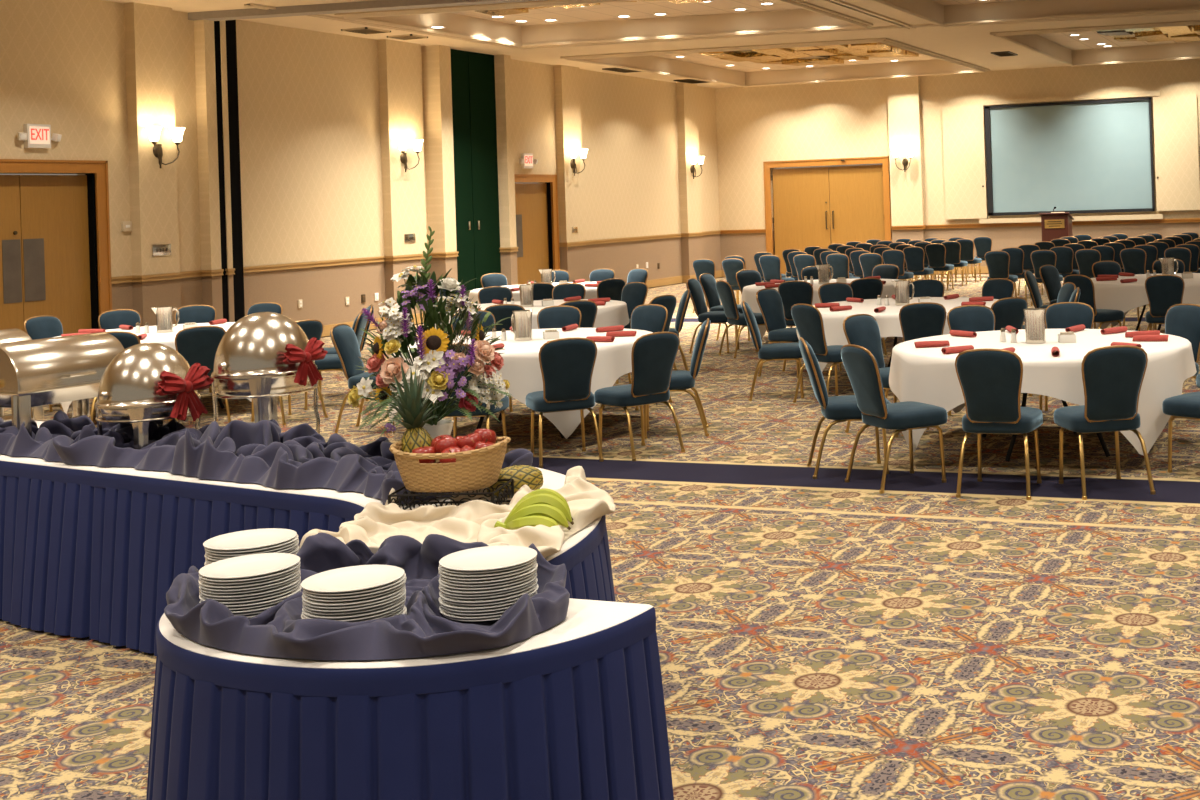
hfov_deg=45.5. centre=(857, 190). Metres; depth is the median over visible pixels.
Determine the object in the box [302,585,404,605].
dinner plate
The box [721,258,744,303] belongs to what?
banquet chair
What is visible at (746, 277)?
banquet chair
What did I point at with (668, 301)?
banquet chair
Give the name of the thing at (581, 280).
rolled napkin
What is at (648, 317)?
banquet chair
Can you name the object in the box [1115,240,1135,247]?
banquet chair
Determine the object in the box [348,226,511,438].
flower arrangement
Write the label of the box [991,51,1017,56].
ceiling vent
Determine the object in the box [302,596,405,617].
dinner plate
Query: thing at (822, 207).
door
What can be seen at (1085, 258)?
banquet chair
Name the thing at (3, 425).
cloth
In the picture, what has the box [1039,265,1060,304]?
banquet chair
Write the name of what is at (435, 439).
apple
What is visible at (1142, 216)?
trim
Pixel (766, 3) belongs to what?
recessed light
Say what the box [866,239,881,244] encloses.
banquet chair
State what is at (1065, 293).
banquet chair
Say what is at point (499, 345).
rolled napkin
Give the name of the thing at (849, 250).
banquet chair
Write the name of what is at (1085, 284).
banquet chair
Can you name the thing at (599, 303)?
rolled napkin
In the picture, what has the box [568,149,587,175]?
wall sconce
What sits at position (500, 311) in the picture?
banquet chair
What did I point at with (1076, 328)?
rolled napkin
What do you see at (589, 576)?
table skirt
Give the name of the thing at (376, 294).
wall outlet
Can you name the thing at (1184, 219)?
trim
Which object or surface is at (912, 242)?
banquet chair
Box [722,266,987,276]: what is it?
baseboard
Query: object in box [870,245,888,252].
banquet chair
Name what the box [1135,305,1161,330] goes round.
round table
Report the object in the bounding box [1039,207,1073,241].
lectern
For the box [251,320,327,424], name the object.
banquet chair
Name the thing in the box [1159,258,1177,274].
water pitcher
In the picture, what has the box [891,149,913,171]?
wall sconce
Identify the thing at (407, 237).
light switch panel
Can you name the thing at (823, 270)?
water pitcher
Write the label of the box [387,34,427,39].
ceiling vent
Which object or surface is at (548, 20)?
recessed light
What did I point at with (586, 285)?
rolled napkin
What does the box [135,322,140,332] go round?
shaker
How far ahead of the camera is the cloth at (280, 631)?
3.66 m
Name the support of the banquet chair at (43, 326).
on the floor
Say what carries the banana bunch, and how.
on the linens
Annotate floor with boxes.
[0,274,1199,799]
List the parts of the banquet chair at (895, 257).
backrest, frame, seat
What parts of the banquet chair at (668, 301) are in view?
frame, backrest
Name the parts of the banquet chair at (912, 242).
backrest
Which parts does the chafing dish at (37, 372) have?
leg, lid, handle, leg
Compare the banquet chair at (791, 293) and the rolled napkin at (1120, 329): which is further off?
the banquet chair at (791, 293)
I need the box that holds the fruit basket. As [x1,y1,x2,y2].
[389,436,510,492]
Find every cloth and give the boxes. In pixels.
[0,410,169,461]
[0,417,38,434]
[52,419,532,504]
[164,532,569,659]
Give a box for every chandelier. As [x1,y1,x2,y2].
[476,0,710,15]
[699,42,919,65]
[1096,25,1199,41]
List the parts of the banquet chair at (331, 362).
leg, seat, backrest, frame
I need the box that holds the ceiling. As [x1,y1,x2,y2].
[104,0,1199,88]
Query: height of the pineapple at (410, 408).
0.451 m
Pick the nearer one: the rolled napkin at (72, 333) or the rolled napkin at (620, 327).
the rolled napkin at (620, 327)
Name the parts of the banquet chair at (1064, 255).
backrest, seat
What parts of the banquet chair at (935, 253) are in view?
backrest, seat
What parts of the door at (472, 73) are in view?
panel, panel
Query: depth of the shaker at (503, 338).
11.77 m
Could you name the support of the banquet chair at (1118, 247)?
on the floor
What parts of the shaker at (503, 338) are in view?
glass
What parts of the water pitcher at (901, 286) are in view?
handle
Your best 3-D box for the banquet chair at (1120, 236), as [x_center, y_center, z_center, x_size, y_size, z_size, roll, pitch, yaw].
[5.786,1.387,30.391,0.490,0.933,0.616,-2,0,23]
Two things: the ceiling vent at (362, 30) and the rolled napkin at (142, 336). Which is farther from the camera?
the ceiling vent at (362, 30)
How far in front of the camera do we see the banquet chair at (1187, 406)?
9.15 m
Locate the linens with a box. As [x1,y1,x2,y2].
[299,466,615,557]
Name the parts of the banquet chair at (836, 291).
frame, backrest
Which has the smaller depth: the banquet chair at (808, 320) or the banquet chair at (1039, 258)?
the banquet chair at (808, 320)
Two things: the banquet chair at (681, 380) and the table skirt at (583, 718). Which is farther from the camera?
the banquet chair at (681, 380)
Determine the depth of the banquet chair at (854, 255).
25.35 m
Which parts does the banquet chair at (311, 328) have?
leg, leg, leg, frame, backrest, leg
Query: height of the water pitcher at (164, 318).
0.256 m
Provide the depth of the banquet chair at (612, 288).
18.29 m
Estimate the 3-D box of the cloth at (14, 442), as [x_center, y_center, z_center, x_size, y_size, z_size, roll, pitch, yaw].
[-3.849,1.194,6.864,0.945,0.169,0.484,-2,0,30]
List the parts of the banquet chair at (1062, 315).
leg, leg, backrest, frame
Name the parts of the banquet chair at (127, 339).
leg, frame, backrest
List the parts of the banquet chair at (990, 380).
leg, leg, backrest, frame, seat, leg, leg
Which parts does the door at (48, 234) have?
push plate, push plate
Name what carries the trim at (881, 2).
attached to the ceiling
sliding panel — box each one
[942,105,987,218]
[1153,95,1199,210]
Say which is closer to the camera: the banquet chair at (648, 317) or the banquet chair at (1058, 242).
the banquet chair at (648, 317)
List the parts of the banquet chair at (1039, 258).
backrest, frame, seat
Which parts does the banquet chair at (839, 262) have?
backrest, frame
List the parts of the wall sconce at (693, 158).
plate, lamp shade, lamp shade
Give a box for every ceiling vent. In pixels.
[341,27,390,33]
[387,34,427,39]
[602,68,640,72]
[674,79,709,83]
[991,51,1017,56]
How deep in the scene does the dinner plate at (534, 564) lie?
3.77 m
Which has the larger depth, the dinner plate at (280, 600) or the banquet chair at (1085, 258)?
the banquet chair at (1085, 258)
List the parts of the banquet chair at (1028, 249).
backrest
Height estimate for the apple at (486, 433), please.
0.085 m
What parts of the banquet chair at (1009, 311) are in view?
backrest, frame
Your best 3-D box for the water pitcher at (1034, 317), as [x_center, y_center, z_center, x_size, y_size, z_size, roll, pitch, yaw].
[1.307,0.993,10.256,0.184,0.256,0.202,-2,0,29]
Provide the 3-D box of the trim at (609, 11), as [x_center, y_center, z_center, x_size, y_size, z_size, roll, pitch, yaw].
[-3.592,-2.936,21.387,5.970,0.001,5.405,-2,0,20]
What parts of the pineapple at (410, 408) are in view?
crown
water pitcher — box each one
[151,306,178,332]
[511,310,531,340]
[519,284,533,306]
[538,269,555,283]
[815,264,832,283]
[892,280,913,305]
[1023,308,1045,343]
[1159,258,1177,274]
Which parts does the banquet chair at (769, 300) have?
frame, leg, backrest, seat, leg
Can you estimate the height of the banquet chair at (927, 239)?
0.933 m
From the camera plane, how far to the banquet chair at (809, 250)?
28.39 m
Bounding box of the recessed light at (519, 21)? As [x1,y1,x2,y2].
[514,20,527,22]
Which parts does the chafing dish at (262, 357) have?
leg, hinge knob, leg, lid, leg, leg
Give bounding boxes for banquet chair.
[24,315,96,408]
[31,404,52,417]
[90,331,140,421]
[98,309,140,329]
[169,326,230,422]
[175,305,216,392]
[247,302,282,314]
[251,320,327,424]
[304,310,368,409]
[318,304,373,399]
[330,324,394,433]
[436,343,508,453]
[439,289,461,305]
[451,310,512,411]
[478,286,512,303]
[481,273,507,287]
[485,304,524,330]
[526,337,603,467]
[530,283,553,300]
[531,305,581,409]
[552,270,569,282]
[552,283,585,299]
[561,300,596,327]
[589,268,614,281]
[594,332,684,460]
[597,278,625,300]
[601,304,671,410]
[616,295,676,383]
[621,282,647,328]
[627,268,647,283]
[644,318,710,438]
[669,289,690,370]
[686,278,739,353]
[692,259,714,312]
[699,273,749,343]
[716,280,770,357]
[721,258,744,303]
[724,255,745,303]
[736,269,761,332]
[742,301,803,400]
[753,252,785,281]
[756,288,798,377]
[759,255,793,281]
[778,280,812,342]
[782,249,799,276]
[787,251,806,279]
[791,304,843,402]
[793,254,815,280]
[799,337,889,478]
[801,266,830,279]
[804,246,820,255]
[813,248,832,264]
[818,282,852,370]
[820,251,851,275]
[826,253,859,278]
[828,243,843,250]
[836,245,854,253]
[841,344,946,493]
[843,314,928,437]
[845,248,863,275]
[846,241,861,246]
[850,250,869,277]
[850,278,886,354]
[855,243,872,251]
[859,253,882,277]
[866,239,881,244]
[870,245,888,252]
[872,264,898,278]
[873,247,904,271]
[877,240,892,245]
[882,249,913,280]
[889,242,915,279]
[895,238,919,278]
[895,244,922,279]
[897,302,945,398]
[903,246,933,280]
[908,240,932,279]
[909,279,944,296]
[914,242,941,279]
[924,238,943,278]
[925,243,953,289]
[930,239,955,281]
[941,241,967,285]
[947,305,994,415]
[948,237,972,277]
[955,239,981,281]
[955,348,1042,499]
[973,236,991,277]
[982,278,1014,298]
[985,251,1017,296]
[991,297,1031,396]
[1001,247,1030,299]
[1018,244,1042,294]
[1022,282,1075,328]
[1024,270,1048,308]
[1031,250,1062,305]
[1034,241,1054,287]
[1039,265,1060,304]
[1039,302,1093,410]
[1050,239,1069,246]
[1050,246,1078,277]
[1054,345,1155,499]
[1060,236,1078,242]
[1063,243,1084,284]
[1064,274,1123,328]
[1069,287,1079,301]
[1074,234,1091,240]
[1075,249,1100,277]
[1077,240,1097,248]
[1091,238,1109,245]
[1091,245,1114,260]
[1092,261,1140,330]
[1099,236,1118,241]
[1103,242,1125,271]
[1110,233,1128,239]
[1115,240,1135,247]
[1120,248,1151,305]
[1125,237,1145,245]
[1133,245,1157,273]
[1136,235,1155,243]
[1144,233,1162,239]
[1145,274,1184,330]
[1146,242,1168,259]
[1152,259,1184,329]
[1153,239,1175,247]
[1162,392,1199,472]
[1163,236,1183,244]
[1164,247,1190,271]
[1165,304,1199,428]
[1173,234,1191,243]
[1175,244,1199,272]
[1180,232,1198,240]
[1185,241,1199,267]
[1196,374,1199,387]
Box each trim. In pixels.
[111,230,720,283]
[188,0,542,20]
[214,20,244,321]
[244,3,520,48]
[334,0,872,46]
[449,0,802,25]
[518,8,1199,49]
[560,38,989,86]
[650,53,936,71]
[720,218,1199,233]
[820,0,915,28]
[869,0,1199,27]
[885,0,1199,22]
[932,0,1031,5]
[979,91,1159,105]
[979,214,1162,223]
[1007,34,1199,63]
[1037,25,1199,49]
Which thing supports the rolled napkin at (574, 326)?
on the tablecloth at (521, 367)
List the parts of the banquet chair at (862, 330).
leg, frame, backrest, seat, leg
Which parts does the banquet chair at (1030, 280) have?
frame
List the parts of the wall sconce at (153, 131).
lamp shade, arm, plate, arm, lamp shade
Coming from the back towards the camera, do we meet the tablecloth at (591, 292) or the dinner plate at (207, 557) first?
the tablecloth at (591, 292)
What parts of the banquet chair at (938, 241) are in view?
backrest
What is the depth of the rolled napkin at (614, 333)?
11.79 m
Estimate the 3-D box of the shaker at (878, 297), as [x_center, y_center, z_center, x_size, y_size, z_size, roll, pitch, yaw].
[0.227,1.125,14.342,0.048,0.105,0.048,-2,0,20]
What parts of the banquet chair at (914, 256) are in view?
backrest, frame, seat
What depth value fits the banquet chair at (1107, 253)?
23.82 m
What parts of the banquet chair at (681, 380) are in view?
leg, leg, seat, leg, leg, backrest, frame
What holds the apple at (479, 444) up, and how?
in the fruit basket
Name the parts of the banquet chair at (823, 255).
backrest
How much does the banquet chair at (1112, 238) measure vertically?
0.933 m
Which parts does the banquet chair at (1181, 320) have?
backrest, frame, seat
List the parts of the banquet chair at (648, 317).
backrest, frame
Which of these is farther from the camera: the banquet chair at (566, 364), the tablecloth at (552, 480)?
the banquet chair at (566, 364)
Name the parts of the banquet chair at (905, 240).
backrest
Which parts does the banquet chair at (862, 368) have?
leg, backrest, frame, leg, seat, seat rail, leg, leg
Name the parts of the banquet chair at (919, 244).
backrest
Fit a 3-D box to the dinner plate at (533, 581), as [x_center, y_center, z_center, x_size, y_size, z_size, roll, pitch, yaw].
[-1.021,1.090,3.851,0.262,0.017,0.262,-2,0,28]
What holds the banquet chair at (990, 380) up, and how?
on the floor
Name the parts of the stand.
leg, leg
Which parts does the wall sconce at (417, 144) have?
lamp shade, plate, arm, lamp shade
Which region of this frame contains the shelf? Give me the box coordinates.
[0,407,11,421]
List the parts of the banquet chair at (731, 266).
backrest, frame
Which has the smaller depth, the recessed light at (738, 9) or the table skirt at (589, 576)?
the table skirt at (589, 576)
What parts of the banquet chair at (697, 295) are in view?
frame, leg, backrest, seat, leg, leg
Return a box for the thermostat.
[121,221,131,230]
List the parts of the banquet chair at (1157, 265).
backrest, frame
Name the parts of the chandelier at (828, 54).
panel, panel, panel, panel, panel, panel, panel, panel, panel, panel, panel, panel, panel, panel, panel, panel, panel, panel, panel, panel, frame, panel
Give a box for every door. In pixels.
[0,159,111,333]
[450,49,500,300]
[514,174,559,284]
[763,156,891,274]
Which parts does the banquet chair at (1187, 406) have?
leg, seat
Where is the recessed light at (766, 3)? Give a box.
[760,2,773,4]
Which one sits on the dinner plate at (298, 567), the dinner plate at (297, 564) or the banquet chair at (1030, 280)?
the dinner plate at (297, 564)
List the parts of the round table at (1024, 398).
leg, leg, leg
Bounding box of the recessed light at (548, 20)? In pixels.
[544,19,557,21]
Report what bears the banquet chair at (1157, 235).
on the floor
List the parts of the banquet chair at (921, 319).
backrest, frame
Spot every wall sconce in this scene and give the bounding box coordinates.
[146,126,184,167]
[396,139,422,171]
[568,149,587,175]
[689,156,704,178]
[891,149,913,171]
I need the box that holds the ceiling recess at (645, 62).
[586,56,974,84]
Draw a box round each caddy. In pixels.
[183,322,197,328]
[542,299,553,305]
[543,329,558,338]
[836,277,846,282]
[918,297,931,302]
[1058,331,1075,342]
[1182,272,1192,278]
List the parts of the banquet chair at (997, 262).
backrest, frame, seat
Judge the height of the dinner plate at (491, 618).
0.017 m
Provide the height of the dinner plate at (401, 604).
0.017 m
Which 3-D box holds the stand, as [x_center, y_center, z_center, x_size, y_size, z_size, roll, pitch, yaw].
[-1.501,1.147,5.162,0.432,0.098,0.280,-2,0,3]
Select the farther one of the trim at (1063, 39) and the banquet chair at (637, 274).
the trim at (1063, 39)
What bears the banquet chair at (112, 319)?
on the floor
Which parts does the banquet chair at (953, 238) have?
backrest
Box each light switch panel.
[152,244,170,255]
[404,234,415,242]
[572,227,577,232]
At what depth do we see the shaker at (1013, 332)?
10.29 m
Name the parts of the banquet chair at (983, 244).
frame, backrest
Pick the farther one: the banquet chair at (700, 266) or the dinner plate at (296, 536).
the banquet chair at (700, 266)
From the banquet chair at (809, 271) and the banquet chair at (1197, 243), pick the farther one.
the banquet chair at (1197, 243)
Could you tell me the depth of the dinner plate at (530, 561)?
3.76 m
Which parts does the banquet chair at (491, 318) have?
backrest, frame, leg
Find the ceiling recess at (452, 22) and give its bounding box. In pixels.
[366,9,850,42]
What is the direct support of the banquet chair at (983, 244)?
on the floor
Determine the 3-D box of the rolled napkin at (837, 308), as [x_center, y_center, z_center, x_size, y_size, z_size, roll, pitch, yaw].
[-0.158,1.164,13.771,0.258,0.047,0.060,-2,0,-40]
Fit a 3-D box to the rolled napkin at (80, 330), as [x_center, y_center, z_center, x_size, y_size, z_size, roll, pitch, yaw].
[-7.692,1.414,13.989,0.258,0.047,0.060,-2,0,2]
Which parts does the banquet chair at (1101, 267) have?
backrest, frame, leg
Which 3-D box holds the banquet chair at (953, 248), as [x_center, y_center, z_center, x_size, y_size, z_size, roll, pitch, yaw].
[2.025,1.504,29.035,0.490,0.933,0.616,-2,0,17]
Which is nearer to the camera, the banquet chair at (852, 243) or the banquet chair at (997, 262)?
the banquet chair at (997, 262)
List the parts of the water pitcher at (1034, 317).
spout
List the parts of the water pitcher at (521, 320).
handle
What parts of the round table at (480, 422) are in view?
leg, leg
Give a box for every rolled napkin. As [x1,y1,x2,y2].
[61,333,89,336]
[78,329,105,332]
[119,325,132,329]
[138,334,146,339]
[209,319,226,324]
[492,300,503,303]
[492,343,504,349]
[562,324,577,330]
[563,296,580,300]
[573,279,584,282]
[584,284,597,286]
[586,336,614,341]
[588,298,609,301]
[594,301,605,305]
[596,325,623,331]
[606,331,636,336]
[755,282,774,285]
[764,284,778,287]
[770,280,784,282]
[815,303,839,307]
[829,305,851,311]
[846,297,863,301]
[874,306,885,312]
[914,341,949,347]
[941,345,973,353]
[944,294,958,299]
[949,330,976,336]
[961,302,985,305]
[969,296,993,301]
[1002,347,1014,351]
[1005,325,1018,333]
[1051,347,1059,356]
[1065,324,1084,331]
[1096,277,1116,280]
[1098,275,1118,277]
[1100,326,1127,333]
[1111,342,1141,347]
[1119,272,1134,275]
[1120,278,1136,282]
[1125,330,1159,336]
[1132,335,1168,340]
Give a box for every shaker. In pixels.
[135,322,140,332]
[144,322,148,332]
[492,328,496,339]
[501,328,506,340]
[877,295,881,304]
[885,295,888,305]
[1000,328,1005,341]
[1011,329,1016,342]
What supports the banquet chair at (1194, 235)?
on the floor
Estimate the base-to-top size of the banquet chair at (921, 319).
0.933 m
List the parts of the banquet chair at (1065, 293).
backrest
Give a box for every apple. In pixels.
[412,444,435,462]
[431,435,451,446]
[434,437,457,452]
[439,446,460,462]
[457,433,481,447]
[460,445,476,451]
[473,439,493,448]
[474,428,496,443]
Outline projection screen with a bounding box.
[985,97,1154,215]
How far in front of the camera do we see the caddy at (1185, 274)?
16.91 m
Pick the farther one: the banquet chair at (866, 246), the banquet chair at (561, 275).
the banquet chair at (866, 246)
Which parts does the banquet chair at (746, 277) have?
backrest, frame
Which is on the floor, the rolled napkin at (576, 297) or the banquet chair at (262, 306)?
the banquet chair at (262, 306)
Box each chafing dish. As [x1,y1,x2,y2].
[0,328,43,421]
[0,332,131,436]
[95,343,213,449]
[211,312,327,433]
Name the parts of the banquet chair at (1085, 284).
backrest, frame, seat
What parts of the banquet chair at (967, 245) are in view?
backrest, frame, seat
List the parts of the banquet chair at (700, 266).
frame, backrest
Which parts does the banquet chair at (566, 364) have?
leg, leg, seat, seat rail, frame, backrest, leg, leg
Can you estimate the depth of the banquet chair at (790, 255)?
25.88 m
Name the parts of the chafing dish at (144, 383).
leg, hinge knob, leg, lid, leg, leg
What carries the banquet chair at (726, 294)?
on the floor
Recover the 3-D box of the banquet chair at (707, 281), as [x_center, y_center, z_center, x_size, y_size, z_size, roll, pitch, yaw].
[-1.775,1.576,18.751,0.616,0.933,0.490,-2,0,21]
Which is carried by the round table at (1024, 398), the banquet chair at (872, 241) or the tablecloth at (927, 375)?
the tablecloth at (927, 375)
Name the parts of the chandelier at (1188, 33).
panel, panel, panel, panel, panel, panel, panel, panel, panel, panel, panel, panel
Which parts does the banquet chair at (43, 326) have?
frame, backrest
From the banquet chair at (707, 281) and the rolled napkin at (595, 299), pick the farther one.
the banquet chair at (707, 281)
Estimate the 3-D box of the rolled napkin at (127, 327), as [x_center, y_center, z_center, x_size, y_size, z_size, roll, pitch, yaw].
[-7.552,1.411,14.379,0.258,0.047,0.060,-2,0,43]
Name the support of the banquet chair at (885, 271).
on the floor
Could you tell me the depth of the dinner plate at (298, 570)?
3.83 m
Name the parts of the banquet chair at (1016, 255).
backrest, frame, seat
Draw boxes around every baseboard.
[321,270,721,336]
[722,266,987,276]
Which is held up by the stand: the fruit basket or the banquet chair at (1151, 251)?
the fruit basket
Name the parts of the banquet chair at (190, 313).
backrest, frame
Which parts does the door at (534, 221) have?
push plate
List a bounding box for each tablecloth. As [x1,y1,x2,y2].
[0,421,601,560]
[52,322,251,413]
[159,598,652,668]
[389,328,656,438]
[435,299,628,333]
[468,282,596,304]
[741,279,897,339]
[796,297,998,371]
[889,329,1196,455]
[1090,273,1199,328]
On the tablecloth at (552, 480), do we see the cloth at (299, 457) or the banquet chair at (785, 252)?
the cloth at (299, 457)
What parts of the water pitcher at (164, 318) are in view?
handle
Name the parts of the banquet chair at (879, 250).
backrest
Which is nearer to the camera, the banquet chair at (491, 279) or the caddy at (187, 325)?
the caddy at (187, 325)
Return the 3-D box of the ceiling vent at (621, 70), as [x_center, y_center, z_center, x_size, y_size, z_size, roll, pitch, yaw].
[-4.895,-2.543,29.280,0.530,0.035,0.930,-2,0,20]
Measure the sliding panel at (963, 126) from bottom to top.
2.660 m
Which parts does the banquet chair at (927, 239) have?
backrest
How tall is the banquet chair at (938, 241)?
0.933 m
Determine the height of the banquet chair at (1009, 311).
0.933 m
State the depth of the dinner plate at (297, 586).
3.84 m
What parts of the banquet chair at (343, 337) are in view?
frame, leg, backrest, leg, seat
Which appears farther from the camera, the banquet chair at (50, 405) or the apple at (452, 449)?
the banquet chair at (50, 405)
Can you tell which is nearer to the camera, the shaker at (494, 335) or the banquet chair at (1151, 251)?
the shaker at (494, 335)
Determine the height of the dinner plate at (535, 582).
0.017 m
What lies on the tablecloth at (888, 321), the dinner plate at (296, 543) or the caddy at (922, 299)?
the caddy at (922, 299)
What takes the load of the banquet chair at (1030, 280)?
on the floor
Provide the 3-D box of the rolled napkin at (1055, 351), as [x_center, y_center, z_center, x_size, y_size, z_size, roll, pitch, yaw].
[1.350,1.092,9.459,0.060,0.047,0.258,-2,0,7]
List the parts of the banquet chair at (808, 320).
leg, backrest, frame, seat, leg, leg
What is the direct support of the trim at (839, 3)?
attached to the ceiling
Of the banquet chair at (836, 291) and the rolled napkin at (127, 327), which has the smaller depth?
the rolled napkin at (127, 327)
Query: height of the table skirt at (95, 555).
0.744 m
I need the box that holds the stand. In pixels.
[388,479,513,509]
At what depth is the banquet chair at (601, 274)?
21.29 m
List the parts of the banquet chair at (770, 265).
backrest, frame, seat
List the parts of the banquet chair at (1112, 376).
leg, leg, seat, frame, backrest, leg, leg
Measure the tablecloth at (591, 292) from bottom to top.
0.690 m
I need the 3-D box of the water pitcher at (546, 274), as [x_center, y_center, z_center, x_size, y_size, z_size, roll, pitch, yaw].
[-4.370,1.229,19.633,0.184,0.256,0.202,-2,0,5]
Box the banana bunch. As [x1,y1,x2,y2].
[494,488,573,529]
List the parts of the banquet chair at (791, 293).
seat, backrest, frame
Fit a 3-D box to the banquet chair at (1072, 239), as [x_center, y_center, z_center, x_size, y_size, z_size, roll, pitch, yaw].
[4.553,1.423,29.471,0.490,0.933,0.616,-2,0,22]
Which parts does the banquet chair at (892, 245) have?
backrest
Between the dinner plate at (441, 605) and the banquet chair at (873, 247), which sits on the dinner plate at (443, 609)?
the dinner plate at (441, 605)
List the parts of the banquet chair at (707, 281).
frame, backrest, leg, seat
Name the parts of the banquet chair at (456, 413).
leg, backrest, seat rail, seat, leg, leg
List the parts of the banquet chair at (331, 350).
seat, frame, backrest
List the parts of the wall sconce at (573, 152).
lamp shade, plate, lamp shade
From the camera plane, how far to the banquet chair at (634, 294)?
17.16 m
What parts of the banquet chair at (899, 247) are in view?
backrest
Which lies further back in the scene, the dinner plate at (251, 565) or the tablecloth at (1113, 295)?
the tablecloth at (1113, 295)
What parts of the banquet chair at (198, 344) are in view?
backrest, frame, leg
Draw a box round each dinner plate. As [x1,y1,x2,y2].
[199,553,299,578]
[199,561,299,581]
[199,565,299,584]
[199,568,299,587]
[199,571,299,590]
[199,574,300,593]
[199,576,300,596]
[199,579,300,599]
[199,583,300,603]
[199,590,300,609]
[201,584,301,606]
[203,528,296,549]
[205,534,297,552]
[205,538,298,555]
[205,540,298,558]
[205,545,297,560]
[205,546,298,562]
[230,591,300,612]
[233,609,265,615]
[239,613,259,617]
[301,565,404,592]
[301,603,404,622]
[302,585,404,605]
[302,587,405,608]
[302,589,405,611]
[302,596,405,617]
[302,601,404,620]
[303,573,405,594]
[303,577,406,598]
[303,581,405,601]
[303,593,405,614]
[383,605,404,617]
[438,559,535,576]
[438,592,535,608]
[439,545,536,570]
[439,556,536,573]
[439,562,536,579]
[439,569,536,586]
[439,571,536,589]
[439,573,536,592]
[439,577,536,595]
[439,583,536,602]
[439,591,536,611]
[439,607,503,618]
[440,563,537,582]
[440,579,537,598]
[440,606,507,614]
[441,584,538,605]
[442,614,500,620]
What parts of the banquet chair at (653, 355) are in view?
leg, leg, seat, seat rail, leg, frame, backrest, leg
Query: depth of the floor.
6.41 m
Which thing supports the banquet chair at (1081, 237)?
on the floor
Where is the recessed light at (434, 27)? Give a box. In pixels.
[430,26,444,28]
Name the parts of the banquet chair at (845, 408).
frame, backrest, leg, leg, seat, leg, leg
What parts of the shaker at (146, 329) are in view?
glass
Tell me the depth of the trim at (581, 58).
26.71 m
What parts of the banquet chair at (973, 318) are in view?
frame, backrest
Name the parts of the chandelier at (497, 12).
panel, panel, panel, panel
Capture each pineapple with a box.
[383,363,437,462]
[487,465,542,498]
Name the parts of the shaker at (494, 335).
glass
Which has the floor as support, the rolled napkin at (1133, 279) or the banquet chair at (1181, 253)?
the banquet chair at (1181, 253)
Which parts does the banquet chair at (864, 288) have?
backrest, frame, leg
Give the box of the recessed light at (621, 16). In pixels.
[617,15,630,17]
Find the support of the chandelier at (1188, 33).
hanging from the trim at (1063, 39)
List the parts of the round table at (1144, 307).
leg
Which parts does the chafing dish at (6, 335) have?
lid, leg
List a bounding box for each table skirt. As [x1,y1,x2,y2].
[0,461,363,655]
[146,607,673,799]
[548,515,615,601]
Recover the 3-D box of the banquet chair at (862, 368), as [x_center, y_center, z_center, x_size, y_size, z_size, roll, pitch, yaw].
[0.247,1.460,9.190,0.616,0.933,0.490,-2,0,-30]
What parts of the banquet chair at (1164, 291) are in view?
seat, backrest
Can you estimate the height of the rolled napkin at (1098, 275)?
0.047 m
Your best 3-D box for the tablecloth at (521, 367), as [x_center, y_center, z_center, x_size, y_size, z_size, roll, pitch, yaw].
[-2.791,1.611,11.802,2.221,0.691,2.221,-2,0,20]
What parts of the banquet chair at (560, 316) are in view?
backrest, frame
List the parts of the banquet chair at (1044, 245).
backrest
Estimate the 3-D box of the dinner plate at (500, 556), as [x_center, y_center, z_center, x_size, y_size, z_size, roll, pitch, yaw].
[-1.020,1.022,3.849,0.262,0.017,0.262,-2,0,0]
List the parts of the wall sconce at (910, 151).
lamp shade, plate, lamp shade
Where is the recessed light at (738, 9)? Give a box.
[733,8,746,10]
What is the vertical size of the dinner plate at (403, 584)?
0.017 m
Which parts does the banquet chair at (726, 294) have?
leg, backrest, frame, leg, seat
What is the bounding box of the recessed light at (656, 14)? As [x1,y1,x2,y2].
[653,13,666,15]
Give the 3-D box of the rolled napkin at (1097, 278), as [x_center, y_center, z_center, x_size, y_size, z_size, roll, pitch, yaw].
[3.038,1.075,16.941,0.258,0.047,0.060,-2,0,1]
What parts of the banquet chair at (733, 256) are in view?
backrest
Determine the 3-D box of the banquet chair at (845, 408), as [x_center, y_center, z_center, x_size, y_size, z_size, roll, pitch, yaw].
[-0.081,1.473,9.655,0.616,0.933,0.490,-2,0,-7]
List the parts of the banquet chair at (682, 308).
seat, backrest, leg, frame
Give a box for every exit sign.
[17,124,61,147]
[519,153,537,168]
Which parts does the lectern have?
name plate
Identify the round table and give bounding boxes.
[211,386,224,408]
[476,392,564,437]
[888,337,897,366]
[982,393,1109,461]
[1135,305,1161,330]
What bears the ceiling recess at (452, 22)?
attached to the ceiling
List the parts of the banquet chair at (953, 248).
backrest, frame, seat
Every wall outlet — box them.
[298,299,302,307]
[345,297,349,304]
[361,294,365,302]
[374,293,378,300]
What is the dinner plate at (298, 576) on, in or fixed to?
on the dinner plate at (299, 578)
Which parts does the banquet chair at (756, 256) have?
backrest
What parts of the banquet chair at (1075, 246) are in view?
backrest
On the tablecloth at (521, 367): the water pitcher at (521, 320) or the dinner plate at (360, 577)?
the water pitcher at (521, 320)
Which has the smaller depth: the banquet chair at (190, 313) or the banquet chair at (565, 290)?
the banquet chair at (190, 313)
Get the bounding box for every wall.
[0,0,720,337]
[715,58,1199,274]
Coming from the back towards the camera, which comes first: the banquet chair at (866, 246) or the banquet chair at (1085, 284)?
the banquet chair at (866, 246)
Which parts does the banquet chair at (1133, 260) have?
backrest, frame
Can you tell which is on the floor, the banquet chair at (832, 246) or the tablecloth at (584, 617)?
the banquet chair at (832, 246)
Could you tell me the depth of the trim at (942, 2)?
22.93 m
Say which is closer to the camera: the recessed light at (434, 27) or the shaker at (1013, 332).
the shaker at (1013, 332)
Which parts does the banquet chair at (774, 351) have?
frame, backrest, leg, leg, seat, leg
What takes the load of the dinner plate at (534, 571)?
on the dinner plate at (534, 574)

